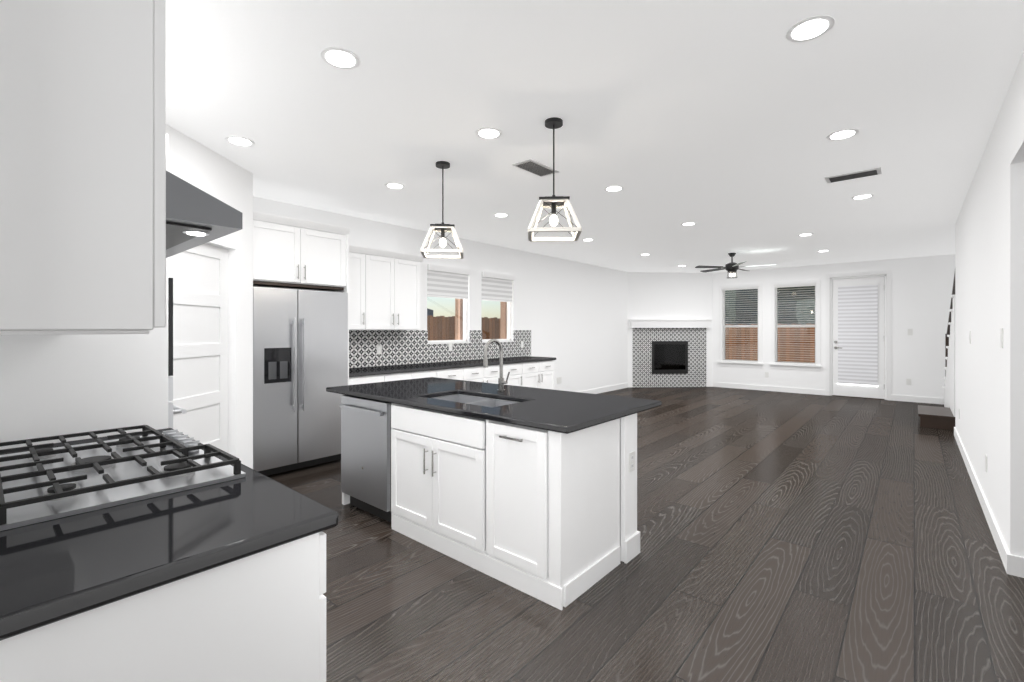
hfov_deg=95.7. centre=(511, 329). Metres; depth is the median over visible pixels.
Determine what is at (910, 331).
switch plate
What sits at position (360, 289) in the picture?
upper cabinet
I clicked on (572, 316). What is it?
wall
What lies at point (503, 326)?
brick
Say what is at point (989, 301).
wall
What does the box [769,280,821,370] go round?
window
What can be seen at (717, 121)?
ceiling
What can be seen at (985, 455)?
outlet
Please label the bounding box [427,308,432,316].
house
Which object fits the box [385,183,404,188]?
recessed light
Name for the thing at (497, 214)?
recessed light
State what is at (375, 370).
countertop
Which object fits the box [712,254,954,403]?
wall
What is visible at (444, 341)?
kitchen window
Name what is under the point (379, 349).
outlet
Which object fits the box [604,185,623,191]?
recessed light
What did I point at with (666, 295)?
wall
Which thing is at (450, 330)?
fence
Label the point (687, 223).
recessed light
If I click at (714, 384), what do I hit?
baseboard
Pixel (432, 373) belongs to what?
base cabinet
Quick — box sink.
[413,394,518,445]
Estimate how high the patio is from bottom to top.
2.845 m
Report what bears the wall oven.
in the kitchen cabinet at (83, 261)
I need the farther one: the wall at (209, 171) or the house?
the house
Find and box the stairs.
[918,273,954,429]
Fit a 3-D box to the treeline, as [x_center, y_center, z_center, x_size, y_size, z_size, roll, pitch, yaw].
[14.851,-1.188,14.474,25.569,8.884,4.895,0,0,41]
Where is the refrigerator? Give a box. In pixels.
[253,286,347,475]
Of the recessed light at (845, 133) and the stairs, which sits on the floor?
the stairs
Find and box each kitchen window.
[427,297,469,343]
[481,301,513,342]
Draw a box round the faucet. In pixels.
[483,339,509,391]
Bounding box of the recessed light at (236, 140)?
[225,136,254,146]
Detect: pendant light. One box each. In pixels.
[420,161,463,258]
[528,117,581,241]
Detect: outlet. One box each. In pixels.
[377,345,381,353]
[557,377,561,383]
[629,451,634,472]
[906,379,910,384]
[985,455,986,471]
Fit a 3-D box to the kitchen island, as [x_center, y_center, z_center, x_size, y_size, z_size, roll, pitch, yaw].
[-0.292,0.935,3.229,2.130,0.870,0.850,0,0,41]
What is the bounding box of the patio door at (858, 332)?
[830,275,886,399]
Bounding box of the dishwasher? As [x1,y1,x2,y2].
[340,395,390,521]
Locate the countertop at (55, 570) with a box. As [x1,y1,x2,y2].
[0,428,338,640]
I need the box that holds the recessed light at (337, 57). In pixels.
[320,47,359,68]
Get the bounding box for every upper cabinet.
[253,211,348,290]
[339,245,372,330]
[373,248,420,329]
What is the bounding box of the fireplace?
[629,319,711,387]
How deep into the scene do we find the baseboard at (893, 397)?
8.76 m
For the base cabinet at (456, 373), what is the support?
on the floor
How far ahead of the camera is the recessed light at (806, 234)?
6.68 m
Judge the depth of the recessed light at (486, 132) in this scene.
3.24 m
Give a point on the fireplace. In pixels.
(669, 352)
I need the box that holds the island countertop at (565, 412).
[326,377,661,433]
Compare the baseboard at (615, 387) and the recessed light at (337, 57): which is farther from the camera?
the baseboard at (615, 387)
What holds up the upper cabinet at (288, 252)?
attached to the wall at (572, 316)
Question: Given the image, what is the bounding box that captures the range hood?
[166,170,241,257]
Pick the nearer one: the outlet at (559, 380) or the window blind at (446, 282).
the window blind at (446, 282)
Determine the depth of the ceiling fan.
8.30 m
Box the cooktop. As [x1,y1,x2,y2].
[0,425,245,530]
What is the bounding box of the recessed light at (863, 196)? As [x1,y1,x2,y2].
[851,194,873,199]
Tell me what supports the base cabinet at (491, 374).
on the floor
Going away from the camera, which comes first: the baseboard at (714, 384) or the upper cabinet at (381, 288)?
the upper cabinet at (381, 288)
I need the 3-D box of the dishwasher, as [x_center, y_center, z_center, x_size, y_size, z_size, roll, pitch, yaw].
[-0.911,0.933,3.606,0.620,0.850,0.622,0,0,41]
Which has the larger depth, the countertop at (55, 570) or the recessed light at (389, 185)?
the recessed light at (389, 185)
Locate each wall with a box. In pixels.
[166,124,252,468]
[253,196,627,391]
[628,272,711,386]
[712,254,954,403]
[955,50,1023,556]
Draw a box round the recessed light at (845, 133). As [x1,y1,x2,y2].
[826,129,858,139]
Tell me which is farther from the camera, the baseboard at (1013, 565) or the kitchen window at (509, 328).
the kitchen window at (509, 328)
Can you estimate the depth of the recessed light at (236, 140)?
3.38 m
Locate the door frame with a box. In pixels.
[825,270,891,399]
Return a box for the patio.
[777,286,871,386]
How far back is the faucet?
3.48 m
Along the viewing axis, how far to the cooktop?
1.41 m
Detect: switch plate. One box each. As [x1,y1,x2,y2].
[908,329,912,334]
[1000,328,1002,347]
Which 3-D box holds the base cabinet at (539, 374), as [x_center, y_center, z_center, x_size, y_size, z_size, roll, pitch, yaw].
[0.176,0.935,7.587,0.630,0.870,0.899,0,0,41]
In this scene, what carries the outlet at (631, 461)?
attached to the kitchen island
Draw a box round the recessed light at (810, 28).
[786,15,834,42]
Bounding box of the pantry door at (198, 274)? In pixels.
[169,244,227,452]
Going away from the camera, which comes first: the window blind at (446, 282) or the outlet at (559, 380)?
the window blind at (446, 282)
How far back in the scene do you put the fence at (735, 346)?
15.88 m
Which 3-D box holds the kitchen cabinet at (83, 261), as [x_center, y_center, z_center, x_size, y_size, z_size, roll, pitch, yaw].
[-1.519,0.225,1.690,2.310,2.290,0.664,0,0,41]
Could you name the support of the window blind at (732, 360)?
attached to the window at (724, 326)
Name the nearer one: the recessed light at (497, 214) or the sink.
the sink
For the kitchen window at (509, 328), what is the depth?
7.81 m
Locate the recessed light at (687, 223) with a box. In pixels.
[681,222,696,225]
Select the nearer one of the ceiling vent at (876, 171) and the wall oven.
the wall oven
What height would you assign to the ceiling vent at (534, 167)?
0.011 m
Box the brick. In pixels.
[455,298,506,339]
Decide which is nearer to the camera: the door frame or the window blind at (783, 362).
the door frame
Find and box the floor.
[267,387,1023,681]
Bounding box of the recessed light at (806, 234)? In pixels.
[798,233,812,235]
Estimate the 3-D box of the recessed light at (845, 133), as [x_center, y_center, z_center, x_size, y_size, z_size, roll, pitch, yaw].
[2.332,-1.377,3.272,0.189,0.007,0.189,0,0,32]
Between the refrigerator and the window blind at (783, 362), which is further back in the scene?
the window blind at (783, 362)
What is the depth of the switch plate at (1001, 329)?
2.82 m
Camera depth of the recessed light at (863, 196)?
4.77 m
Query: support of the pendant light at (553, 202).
hanging from the ceiling
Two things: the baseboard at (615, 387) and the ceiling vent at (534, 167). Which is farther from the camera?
the baseboard at (615, 387)
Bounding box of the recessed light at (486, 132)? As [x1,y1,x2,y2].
[475,127,501,138]
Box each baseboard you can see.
[581,383,627,393]
[712,382,824,394]
[891,395,942,403]
[954,427,1018,576]
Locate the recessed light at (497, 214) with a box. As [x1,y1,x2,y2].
[493,213,508,216]
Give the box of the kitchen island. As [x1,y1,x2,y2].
[342,394,639,609]
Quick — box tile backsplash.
[349,330,530,367]
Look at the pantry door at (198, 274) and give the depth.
3.54 m
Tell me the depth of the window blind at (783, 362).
10.09 m
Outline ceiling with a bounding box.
[166,0,1023,272]
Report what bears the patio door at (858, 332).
in the wall at (922, 287)
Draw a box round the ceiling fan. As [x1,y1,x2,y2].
[695,253,770,277]
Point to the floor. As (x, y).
(791, 537)
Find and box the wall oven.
[168,278,186,428]
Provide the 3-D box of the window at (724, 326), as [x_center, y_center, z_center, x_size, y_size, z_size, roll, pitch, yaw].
[5.334,-0.100,10.832,0.980,1.920,0.180,0,0,41]
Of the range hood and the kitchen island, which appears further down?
the kitchen island
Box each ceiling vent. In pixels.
[512,159,558,176]
[824,167,881,183]
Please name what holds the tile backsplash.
attached to the wall at (572, 316)
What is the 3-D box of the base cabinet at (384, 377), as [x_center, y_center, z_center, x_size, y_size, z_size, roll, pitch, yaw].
[-1.808,0.935,5.296,0.630,0.870,0.519,0,0,41]
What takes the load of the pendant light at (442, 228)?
hanging from the ceiling
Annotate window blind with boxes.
[427,264,470,298]
[481,271,514,301]
[723,287,757,362]
[775,284,815,364]
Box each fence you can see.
[427,315,499,340]
[725,324,814,362]
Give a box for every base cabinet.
[348,371,392,384]
[393,370,440,380]
[441,367,468,380]
[469,364,504,384]
[505,363,524,386]
[525,360,553,389]
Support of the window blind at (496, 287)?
attached to the wall at (572, 316)
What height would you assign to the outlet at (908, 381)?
0.116 m
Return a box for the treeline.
[725,289,814,324]
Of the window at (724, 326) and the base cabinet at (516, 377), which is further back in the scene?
the window at (724, 326)
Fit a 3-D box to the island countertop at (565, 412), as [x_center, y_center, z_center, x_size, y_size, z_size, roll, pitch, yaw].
[-0.262,0.482,3.402,2.350,0.034,1.100,0,0,41]
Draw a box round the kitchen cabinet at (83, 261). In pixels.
[0,0,325,681]
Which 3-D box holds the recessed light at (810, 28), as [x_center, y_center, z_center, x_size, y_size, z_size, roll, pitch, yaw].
[1.365,-1.377,2.125,0.189,0.007,0.189,0,0,32]

